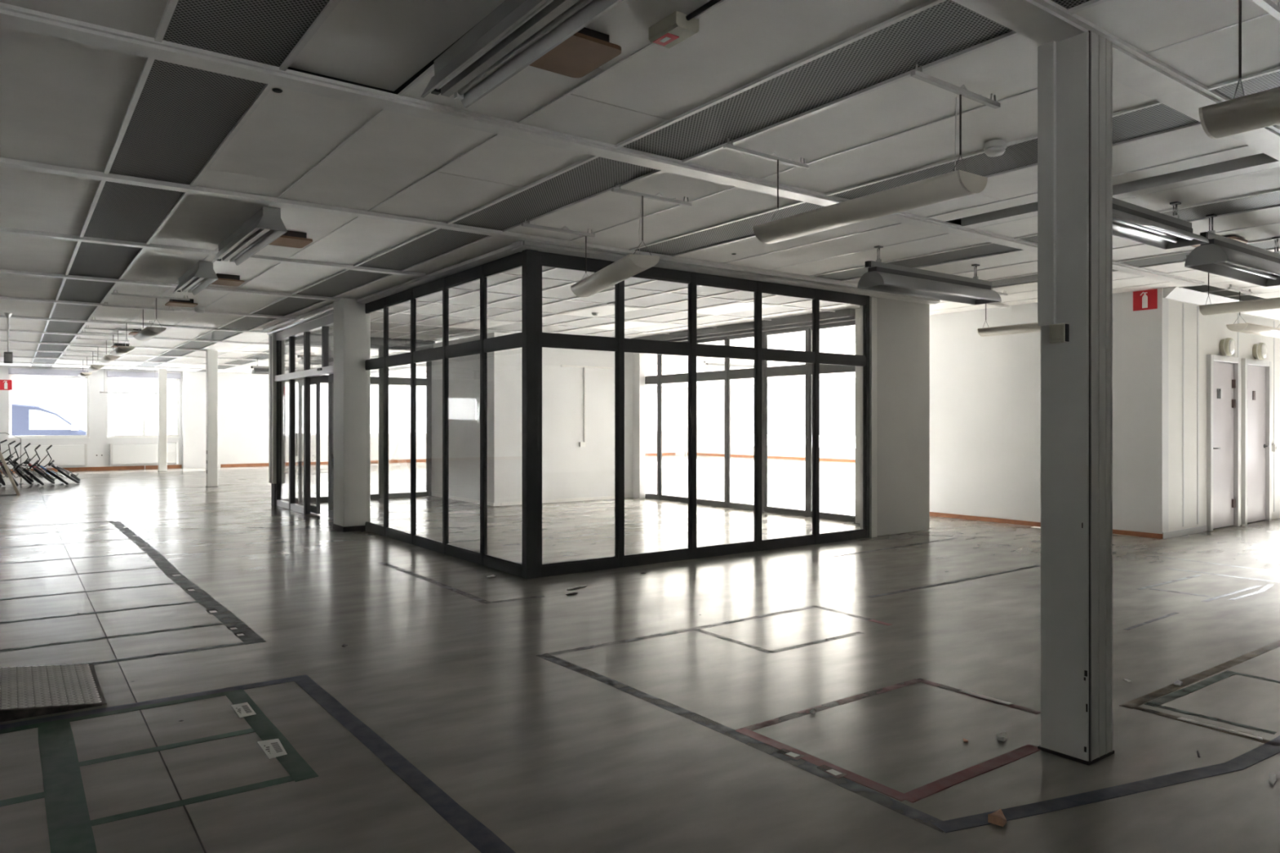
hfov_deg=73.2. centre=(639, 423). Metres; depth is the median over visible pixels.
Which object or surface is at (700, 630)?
tape
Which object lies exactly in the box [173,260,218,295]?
lamp
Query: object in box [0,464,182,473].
baseboard
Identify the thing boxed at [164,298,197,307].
ceiling vent
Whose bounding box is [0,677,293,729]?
tape
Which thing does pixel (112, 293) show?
rail
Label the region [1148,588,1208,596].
tape
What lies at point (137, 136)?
ceiling
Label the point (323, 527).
tape
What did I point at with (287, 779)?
tape
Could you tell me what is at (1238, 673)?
tape
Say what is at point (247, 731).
tape
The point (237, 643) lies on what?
tape
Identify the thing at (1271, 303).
pendant light
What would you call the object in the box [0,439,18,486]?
bicycle
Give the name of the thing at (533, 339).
window frame
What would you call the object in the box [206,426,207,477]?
strip
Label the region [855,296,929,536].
wall
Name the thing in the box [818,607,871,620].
tape
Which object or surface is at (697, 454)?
baseboard
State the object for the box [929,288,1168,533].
wall
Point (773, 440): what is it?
ground
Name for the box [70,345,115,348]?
rail
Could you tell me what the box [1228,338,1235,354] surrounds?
diffuser
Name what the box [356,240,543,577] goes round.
window frame
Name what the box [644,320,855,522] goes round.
window frame
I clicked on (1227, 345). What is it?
wall lamp
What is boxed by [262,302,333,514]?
wall
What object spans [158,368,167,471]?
column
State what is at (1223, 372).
door
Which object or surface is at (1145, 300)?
sign
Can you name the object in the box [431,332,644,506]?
wall
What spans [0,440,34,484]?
bicycle
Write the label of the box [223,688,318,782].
tape
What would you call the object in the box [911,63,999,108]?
rail
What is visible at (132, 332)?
ceiling vent
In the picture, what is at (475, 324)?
recessed light
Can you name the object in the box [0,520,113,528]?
tape
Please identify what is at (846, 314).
trim
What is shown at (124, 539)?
tape
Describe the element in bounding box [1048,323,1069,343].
switch box
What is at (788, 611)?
tape
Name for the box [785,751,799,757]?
print
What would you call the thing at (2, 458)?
board
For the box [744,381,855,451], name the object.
window
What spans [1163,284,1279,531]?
wall
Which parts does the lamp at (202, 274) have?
plate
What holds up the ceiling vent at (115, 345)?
in the ceiling
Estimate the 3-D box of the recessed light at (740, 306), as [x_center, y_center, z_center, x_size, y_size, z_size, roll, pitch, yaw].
[1.133,-1.486,11.084,0.570,0.022,1.150,0,0,-36]
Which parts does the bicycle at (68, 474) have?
frame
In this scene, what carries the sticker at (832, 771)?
on the tape at (873, 785)
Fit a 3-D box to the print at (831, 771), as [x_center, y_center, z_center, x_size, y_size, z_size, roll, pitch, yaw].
[0.722,1.297,3.206,0.033,0.001,0.050,0,0,-32]
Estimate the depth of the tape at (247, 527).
10.76 m
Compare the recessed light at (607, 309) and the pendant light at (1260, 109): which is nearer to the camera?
the pendant light at (1260, 109)
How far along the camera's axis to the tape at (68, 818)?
3.03 m
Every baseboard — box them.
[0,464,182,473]
[220,453,675,467]
[432,493,633,506]
[687,452,855,462]
[929,511,1163,538]
[1162,525,1207,538]
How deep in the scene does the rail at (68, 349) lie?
17.62 m
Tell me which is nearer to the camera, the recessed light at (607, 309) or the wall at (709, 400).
the recessed light at (607, 309)
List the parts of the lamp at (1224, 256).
rail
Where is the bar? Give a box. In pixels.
[99,391,158,394]
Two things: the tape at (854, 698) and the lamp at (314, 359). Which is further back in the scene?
the lamp at (314, 359)
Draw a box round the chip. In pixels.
[987,808,1006,826]
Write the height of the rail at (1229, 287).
0.056 m
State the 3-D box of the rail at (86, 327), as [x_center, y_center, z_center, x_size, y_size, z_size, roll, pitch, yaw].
[-8.313,-1.503,13.625,0.800,0.056,0.030,0,0,-36]
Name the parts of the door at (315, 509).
handle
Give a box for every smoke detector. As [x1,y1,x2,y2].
[194,306,204,312]
[591,312,599,315]
[983,138,1007,156]
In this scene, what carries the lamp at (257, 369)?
hanging from the ceiling
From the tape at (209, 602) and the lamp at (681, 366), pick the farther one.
the lamp at (681, 366)
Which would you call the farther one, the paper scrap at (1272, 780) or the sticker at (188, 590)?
the sticker at (188, 590)
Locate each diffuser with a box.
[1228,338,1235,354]
[1261,343,1266,358]
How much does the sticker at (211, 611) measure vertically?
0.002 m
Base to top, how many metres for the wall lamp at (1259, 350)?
0.232 m
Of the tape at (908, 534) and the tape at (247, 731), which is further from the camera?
the tape at (908, 534)
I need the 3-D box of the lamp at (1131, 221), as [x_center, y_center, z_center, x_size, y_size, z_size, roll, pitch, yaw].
[3.222,-1.390,5.610,1.630,0.280,0.280,0,0,-36]
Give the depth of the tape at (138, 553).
8.31 m
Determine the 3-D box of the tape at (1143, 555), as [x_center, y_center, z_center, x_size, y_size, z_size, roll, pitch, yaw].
[5.059,1.299,8.405,0.051,0.001,0.283,0,0,-36]
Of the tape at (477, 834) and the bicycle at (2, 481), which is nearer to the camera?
the tape at (477, 834)
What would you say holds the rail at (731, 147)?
attached to the ceiling
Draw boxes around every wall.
[0,365,684,469]
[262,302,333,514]
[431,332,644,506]
[684,377,855,459]
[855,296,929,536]
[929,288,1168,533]
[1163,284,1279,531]
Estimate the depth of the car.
25.76 m
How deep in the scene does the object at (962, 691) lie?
4.07 m
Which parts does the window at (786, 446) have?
sill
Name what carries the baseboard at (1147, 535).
attached to the wall at (985, 391)
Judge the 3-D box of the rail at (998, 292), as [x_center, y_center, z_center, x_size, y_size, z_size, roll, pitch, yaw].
[3.965,-1.503,9.730,0.620,0.056,0.030,0,0,-36]
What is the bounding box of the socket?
[579,442,585,446]
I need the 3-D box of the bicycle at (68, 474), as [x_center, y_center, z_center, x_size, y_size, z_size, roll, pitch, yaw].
[-12.507,0.870,18.841,0.946,0.835,1.274,0,0,-2]
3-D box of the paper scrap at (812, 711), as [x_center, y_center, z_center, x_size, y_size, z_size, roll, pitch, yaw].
[0.776,1.288,3.866,0.024,0.017,0.016,0,0,-39]
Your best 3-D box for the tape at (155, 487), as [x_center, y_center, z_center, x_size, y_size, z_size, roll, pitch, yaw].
[-9.358,1.299,17.504,0.944,0.001,0.073,0,0,-4]
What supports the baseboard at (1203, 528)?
attached to the wall at (1193, 335)
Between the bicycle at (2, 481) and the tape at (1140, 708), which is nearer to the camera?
the tape at (1140, 708)
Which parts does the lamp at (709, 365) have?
rail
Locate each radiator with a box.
[0,444,87,466]
[110,443,178,469]
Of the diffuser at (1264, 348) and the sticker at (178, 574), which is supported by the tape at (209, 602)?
the sticker at (178, 574)
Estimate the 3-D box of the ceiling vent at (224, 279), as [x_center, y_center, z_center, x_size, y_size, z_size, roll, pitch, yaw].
[-4.296,-1.495,8.940,0.300,0.070,0.360,0,0,-36]
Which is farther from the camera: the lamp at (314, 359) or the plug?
the lamp at (314, 359)
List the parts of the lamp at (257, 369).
rail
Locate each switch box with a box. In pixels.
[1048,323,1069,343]
[1271,444,1277,451]
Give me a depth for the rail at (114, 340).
15.21 m
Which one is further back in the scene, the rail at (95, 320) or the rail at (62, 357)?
the rail at (62, 357)
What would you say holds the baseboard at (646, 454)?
attached to the wall at (242, 397)
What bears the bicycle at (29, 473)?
on the floor
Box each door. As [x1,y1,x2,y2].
[295,377,319,514]
[328,374,333,519]
[1206,354,1239,531]
[1241,358,1271,524]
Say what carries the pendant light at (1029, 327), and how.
hanging from the rail at (998, 292)
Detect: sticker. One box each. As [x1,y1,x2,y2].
[168,573,183,577]
[185,589,197,591]
[207,610,220,613]
[228,627,239,631]
[234,633,247,637]
[777,748,804,759]
[817,764,847,778]
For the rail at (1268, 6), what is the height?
0.056 m
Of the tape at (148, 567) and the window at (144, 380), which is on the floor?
the tape at (148, 567)
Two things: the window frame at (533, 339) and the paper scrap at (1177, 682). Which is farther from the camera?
the window frame at (533, 339)
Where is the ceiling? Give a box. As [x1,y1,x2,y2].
[0,0,1279,387]
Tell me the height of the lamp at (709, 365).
0.360 m
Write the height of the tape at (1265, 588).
0.001 m
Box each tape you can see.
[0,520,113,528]
[0,528,113,536]
[0,552,146,564]
[0,582,176,600]
[0,600,198,623]
[0,622,223,652]
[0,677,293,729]
[0,692,225,733]
[0,791,44,807]
[2,538,129,547]
[4,567,159,581]
[37,719,97,852]
[79,728,255,766]
[81,642,244,665]
[90,775,294,826]
[109,520,266,644]
[155,487,192,488]
[217,527,326,535]
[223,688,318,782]
[247,527,283,528]
[290,675,515,852]
[379,562,485,603]
[484,595,543,604]
[536,653,943,832]
[556,608,810,652]
[696,629,773,653]
[734,728,905,801]
[736,679,919,730]
[771,631,863,653]
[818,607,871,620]
[832,537,957,556]
[867,564,1040,597]
[869,619,892,625]
[897,744,1040,803]
[908,533,991,537]
[914,678,1040,714]
[932,735,1279,832]
[1119,640,1279,708]
[1123,703,1279,746]
[1124,612,1178,630]
[1136,574,1200,589]
[1142,555,1174,559]
[1144,670,1238,706]
[1147,702,1276,734]
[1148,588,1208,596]
[1168,568,1279,582]
[1178,559,1278,572]
[1201,585,1260,601]
[1227,583,1273,599]
[1235,672,1279,683]
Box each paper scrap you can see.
[566,585,586,590]
[809,708,815,713]
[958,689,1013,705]
[997,732,1007,741]
[1173,680,1182,685]
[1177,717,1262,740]
[1268,773,1275,785]
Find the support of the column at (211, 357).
on the floor
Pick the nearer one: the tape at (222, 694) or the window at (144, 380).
the tape at (222, 694)
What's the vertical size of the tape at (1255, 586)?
0.001 m
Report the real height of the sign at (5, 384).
0.270 m
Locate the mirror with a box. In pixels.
[71,425,78,430]
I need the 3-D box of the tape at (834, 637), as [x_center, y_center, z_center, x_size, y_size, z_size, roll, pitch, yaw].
[1.060,1.300,5.126,0.790,0.001,0.050,0,0,-36]
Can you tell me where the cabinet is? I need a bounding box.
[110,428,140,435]
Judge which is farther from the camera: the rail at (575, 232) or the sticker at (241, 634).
the rail at (575, 232)
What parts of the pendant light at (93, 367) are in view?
lamp shade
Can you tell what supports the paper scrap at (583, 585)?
on the floor
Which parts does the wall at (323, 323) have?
rail, rail, rail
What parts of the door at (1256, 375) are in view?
sign plate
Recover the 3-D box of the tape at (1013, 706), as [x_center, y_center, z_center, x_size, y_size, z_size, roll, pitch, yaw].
[1.599,1.299,4.123,0.057,0.001,0.640,0,0,-36]
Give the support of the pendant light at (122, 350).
hanging from the rail at (95, 320)
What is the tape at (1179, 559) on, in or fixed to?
on the floor
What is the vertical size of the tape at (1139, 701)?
0.001 m
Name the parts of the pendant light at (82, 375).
lamp shade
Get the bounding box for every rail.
[59,356,99,360]
[62,353,104,357]
[66,347,111,352]
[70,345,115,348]
[75,335,128,341]
[80,329,134,335]
[84,324,142,331]
[90,317,154,324]
[102,302,173,311]
[111,289,190,300]
[521,218,595,236]
[611,182,691,206]
[723,137,808,168]
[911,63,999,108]
[992,288,1007,295]
[1227,284,1252,293]
[1251,0,1279,21]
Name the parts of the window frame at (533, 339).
corner post, rail, rail, rail, rail, cornice, rail, rail, rail, rail, rail, rail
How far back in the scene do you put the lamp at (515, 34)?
3.20 m
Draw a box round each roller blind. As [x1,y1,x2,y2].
[8,368,88,376]
[106,371,180,378]
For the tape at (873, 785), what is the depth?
3.27 m
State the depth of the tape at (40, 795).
2.98 m
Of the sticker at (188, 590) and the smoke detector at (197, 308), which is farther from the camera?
the smoke detector at (197, 308)
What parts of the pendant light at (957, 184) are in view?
chain, lamp shade, chain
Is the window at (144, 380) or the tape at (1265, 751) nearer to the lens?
the tape at (1265, 751)
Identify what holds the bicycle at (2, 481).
on the floor
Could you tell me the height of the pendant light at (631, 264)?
0.475 m
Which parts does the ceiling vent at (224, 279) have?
plate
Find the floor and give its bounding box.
[0,454,1279,852]
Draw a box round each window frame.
[282,340,431,502]
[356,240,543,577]
[511,240,940,579]
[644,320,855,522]
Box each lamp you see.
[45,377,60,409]
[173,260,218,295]
[211,205,287,265]
[250,358,315,373]
[297,355,373,364]
[420,0,622,107]
[678,366,724,382]
[701,357,754,370]
[857,245,1001,305]
[1112,197,1208,249]
[1184,213,1279,286]
[1218,337,1235,355]
[1252,342,1266,359]
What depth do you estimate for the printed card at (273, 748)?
3.44 m
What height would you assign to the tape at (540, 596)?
0.002 m
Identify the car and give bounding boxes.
[11,403,86,435]
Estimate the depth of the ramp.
4.09 m
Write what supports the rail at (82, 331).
attached to the ceiling
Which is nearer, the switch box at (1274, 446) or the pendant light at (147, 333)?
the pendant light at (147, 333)
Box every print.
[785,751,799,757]
[826,768,841,775]
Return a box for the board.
[0,450,19,496]
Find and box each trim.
[278,330,435,348]
[631,308,855,342]
[869,297,876,537]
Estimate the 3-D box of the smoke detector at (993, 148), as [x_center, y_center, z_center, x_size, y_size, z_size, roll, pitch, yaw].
[1.932,-1.495,4.689,0.120,0.070,0.120,0,0,-36]
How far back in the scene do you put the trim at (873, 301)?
9.83 m
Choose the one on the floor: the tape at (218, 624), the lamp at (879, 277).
the tape at (218, 624)
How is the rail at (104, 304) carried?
attached to the ceiling
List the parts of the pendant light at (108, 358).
lamp shade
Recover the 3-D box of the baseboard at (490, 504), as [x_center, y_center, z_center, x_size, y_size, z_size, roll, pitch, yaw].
[-1.921,1.275,15.323,2.702,0.050,2.412,0,0,-36]
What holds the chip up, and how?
on the tape at (1265, 751)
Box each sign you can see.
[0,379,12,390]
[1133,288,1157,311]
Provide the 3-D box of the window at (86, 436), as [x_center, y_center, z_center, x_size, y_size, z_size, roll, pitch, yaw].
[-15.970,-0.448,23.327,1.820,1.705,0.170,0,0,-36]
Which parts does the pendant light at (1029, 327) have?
lamp shade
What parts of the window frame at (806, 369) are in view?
rail, rail, rail, rail, rail, rail, rail, rail, rail, rail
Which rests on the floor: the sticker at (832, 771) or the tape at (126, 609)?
the tape at (126, 609)
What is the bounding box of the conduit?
[560,364,612,446]
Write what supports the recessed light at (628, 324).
in the ceiling
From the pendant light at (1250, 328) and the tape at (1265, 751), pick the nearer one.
the tape at (1265, 751)
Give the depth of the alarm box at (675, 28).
3.25 m
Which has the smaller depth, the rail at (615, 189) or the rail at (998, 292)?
the rail at (615, 189)
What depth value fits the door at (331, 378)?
11.82 m
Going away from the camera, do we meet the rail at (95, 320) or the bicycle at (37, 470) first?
the rail at (95, 320)
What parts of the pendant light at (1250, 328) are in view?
lamp shade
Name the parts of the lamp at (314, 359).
rail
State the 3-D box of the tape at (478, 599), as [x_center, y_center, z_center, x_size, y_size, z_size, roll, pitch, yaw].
[-1.769,1.299,7.165,0.080,0.001,2.251,0,0,-36]
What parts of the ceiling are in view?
perforated panel, perforated panel, perforated panel, perforated panel, perforated panel, perforated panel, perforated panel, perforated panel, perforated panel, perforated panel, perforated panel, perforated panel, perforated panel, perforated panel, perforated panel, perforated panel, perforated panel, perforated panel, perforated panel, perforated panel, perforated panel, perforated panel, perforated panel, perforated panel, perforated panel, perforated panel, service rail, perforated panel, perforated panel, perforated panel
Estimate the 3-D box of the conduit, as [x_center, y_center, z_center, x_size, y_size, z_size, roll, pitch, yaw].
[-0.889,-0.292,14.577,1.020,1.365,0.035,0,0,-36]
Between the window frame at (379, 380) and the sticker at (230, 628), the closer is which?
the sticker at (230, 628)
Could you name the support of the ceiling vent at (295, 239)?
in the ceiling
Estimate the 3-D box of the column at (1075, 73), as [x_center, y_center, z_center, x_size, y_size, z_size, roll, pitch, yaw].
[1.723,-0.100,3.414,0.216,2.800,0.202,0,0,-36]
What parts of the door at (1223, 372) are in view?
sign plate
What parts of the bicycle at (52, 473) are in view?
frame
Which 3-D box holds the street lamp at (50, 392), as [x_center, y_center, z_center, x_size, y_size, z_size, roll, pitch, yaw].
[-19.144,-0.975,28.030,0.400,4.750,3.250,0,0,-36]
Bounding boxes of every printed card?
[231,702,256,718]
[257,738,287,759]
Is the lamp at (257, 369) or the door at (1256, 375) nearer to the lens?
the door at (1256, 375)
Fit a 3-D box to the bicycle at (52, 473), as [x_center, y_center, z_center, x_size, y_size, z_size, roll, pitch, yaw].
[-12.498,0.861,18.385,0.937,0.852,1.271,0,0,-8]
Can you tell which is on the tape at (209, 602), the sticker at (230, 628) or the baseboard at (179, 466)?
the sticker at (230, 628)
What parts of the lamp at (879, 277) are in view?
rail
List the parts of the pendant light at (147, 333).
lamp shade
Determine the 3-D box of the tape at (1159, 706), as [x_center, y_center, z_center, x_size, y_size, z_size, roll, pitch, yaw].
[2.508,1.299,3.810,0.042,0.001,0.500,0,0,-39]
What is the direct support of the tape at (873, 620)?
on the floor
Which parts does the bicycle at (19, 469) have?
frame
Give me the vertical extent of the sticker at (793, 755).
0.002 m
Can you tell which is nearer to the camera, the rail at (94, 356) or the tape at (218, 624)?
the tape at (218, 624)
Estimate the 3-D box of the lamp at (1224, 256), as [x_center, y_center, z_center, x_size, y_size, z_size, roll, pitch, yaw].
[4.742,-1.345,6.724,1.660,0.370,0.280,0,0,-36]
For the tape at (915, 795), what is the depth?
3.19 m
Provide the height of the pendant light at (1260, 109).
0.470 m
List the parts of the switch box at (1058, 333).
plate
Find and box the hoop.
[0,432,22,484]
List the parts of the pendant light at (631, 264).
chain, lamp shade, chain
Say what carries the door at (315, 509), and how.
in the wall at (323, 323)
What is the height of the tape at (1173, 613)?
0.001 m
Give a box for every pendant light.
[77,356,92,377]
[86,349,103,371]
[99,334,119,363]
[110,324,134,355]
[133,297,166,341]
[570,195,659,297]
[752,93,987,244]
[977,303,1040,336]
[1198,0,1279,139]
[1199,272,1279,315]
[1226,291,1279,338]
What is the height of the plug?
0.007 m
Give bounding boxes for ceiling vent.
[111,342,132,347]
[128,328,141,334]
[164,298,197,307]
[211,273,244,286]
[268,230,312,248]
[529,26,621,77]
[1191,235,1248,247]
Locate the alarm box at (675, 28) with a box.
[648,0,720,48]
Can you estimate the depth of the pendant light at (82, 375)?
19.03 m
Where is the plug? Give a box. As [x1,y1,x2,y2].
[271,88,282,93]
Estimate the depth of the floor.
4.54 m
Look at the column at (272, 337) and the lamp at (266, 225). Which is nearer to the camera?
the lamp at (266, 225)
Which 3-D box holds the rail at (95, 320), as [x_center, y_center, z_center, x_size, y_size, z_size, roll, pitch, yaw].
[-7.574,-1.503,12.617,0.800,0.056,0.030,0,0,-36]
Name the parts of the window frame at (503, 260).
rail, rail, rail, rail, rail, rail, cornice, rail, rail, rail, rail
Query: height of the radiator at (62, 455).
0.740 m
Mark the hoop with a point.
(0, 433)
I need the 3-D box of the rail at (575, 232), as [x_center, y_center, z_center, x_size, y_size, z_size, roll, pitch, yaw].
[-0.621,-1.503,6.616,0.640,0.056,0.030,0,0,-36]
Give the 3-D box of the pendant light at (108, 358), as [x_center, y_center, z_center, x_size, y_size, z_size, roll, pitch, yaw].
[-9.083,-1.272,14.761,0.200,0.405,1.350,0,0,-36]
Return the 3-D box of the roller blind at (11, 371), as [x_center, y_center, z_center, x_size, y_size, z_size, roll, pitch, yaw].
[-15.924,-1.383,23.230,1.780,0.154,0.100,0,0,-36]
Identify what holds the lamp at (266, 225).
attached to the ceiling
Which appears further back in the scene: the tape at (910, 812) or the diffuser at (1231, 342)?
the diffuser at (1231, 342)
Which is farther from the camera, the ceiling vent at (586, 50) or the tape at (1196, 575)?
the tape at (1196, 575)
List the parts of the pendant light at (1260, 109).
chain, lamp shade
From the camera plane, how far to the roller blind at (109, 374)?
24.45 m
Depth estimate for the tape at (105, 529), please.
10.27 m
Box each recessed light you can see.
[448,320,513,329]
[560,304,644,317]
[586,320,658,329]
[684,302,774,315]
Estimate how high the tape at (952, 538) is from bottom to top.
0.001 m
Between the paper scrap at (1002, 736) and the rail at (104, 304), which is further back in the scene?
the rail at (104, 304)
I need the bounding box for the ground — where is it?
[748,434,855,448]
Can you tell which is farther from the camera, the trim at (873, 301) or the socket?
the socket
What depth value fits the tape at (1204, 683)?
4.22 m
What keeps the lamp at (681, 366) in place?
hanging from the ceiling
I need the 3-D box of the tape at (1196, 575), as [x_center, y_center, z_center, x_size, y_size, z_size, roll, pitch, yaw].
[4.359,1.299,7.078,1.100,0.001,0.039,0,0,-35]
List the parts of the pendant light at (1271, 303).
lamp shade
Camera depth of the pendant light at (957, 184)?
4.16 m
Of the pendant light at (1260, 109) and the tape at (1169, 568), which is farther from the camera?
the tape at (1169, 568)
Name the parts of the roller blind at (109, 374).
rail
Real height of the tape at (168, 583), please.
0.001 m
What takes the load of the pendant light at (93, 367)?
hanging from the rail at (70, 345)
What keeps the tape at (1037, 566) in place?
on the floor
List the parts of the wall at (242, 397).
wall panel, parapet panel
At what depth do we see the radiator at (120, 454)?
24.42 m
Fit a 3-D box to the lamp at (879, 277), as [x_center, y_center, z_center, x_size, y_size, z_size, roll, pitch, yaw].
[2.679,-1.353,7.890,1.850,0.355,0.280,0,0,-36]
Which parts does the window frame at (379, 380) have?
rail, rail, rail, rail, rail, rail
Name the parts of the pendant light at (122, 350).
lamp shade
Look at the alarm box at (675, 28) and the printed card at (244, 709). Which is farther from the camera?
the printed card at (244, 709)
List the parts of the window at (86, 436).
sill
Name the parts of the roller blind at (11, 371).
rail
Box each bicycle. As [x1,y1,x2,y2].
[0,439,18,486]
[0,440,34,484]
[0,442,44,485]
[0,471,5,485]
[6,443,54,484]
[13,444,68,484]
[27,444,80,483]
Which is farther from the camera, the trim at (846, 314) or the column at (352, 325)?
the trim at (846, 314)
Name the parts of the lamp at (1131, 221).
rail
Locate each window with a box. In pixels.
[8,374,89,439]
[11,376,670,435]
[106,377,180,438]
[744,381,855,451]
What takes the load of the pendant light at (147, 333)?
hanging from the rail at (112, 293)
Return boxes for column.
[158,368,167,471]
[205,350,217,487]
[268,332,285,505]
[333,297,370,532]
[1037,30,1114,765]
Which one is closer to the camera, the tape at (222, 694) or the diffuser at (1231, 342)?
the tape at (222, 694)
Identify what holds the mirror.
attached to the car
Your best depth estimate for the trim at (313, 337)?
15.03 m
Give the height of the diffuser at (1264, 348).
0.196 m
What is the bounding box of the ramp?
[0,663,106,722]
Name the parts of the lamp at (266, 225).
plate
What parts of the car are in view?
panel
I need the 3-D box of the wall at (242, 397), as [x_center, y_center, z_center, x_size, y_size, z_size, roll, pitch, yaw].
[-10.968,-0.275,26.974,32.200,3.150,0.320,0,0,-36]
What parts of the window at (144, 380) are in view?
sill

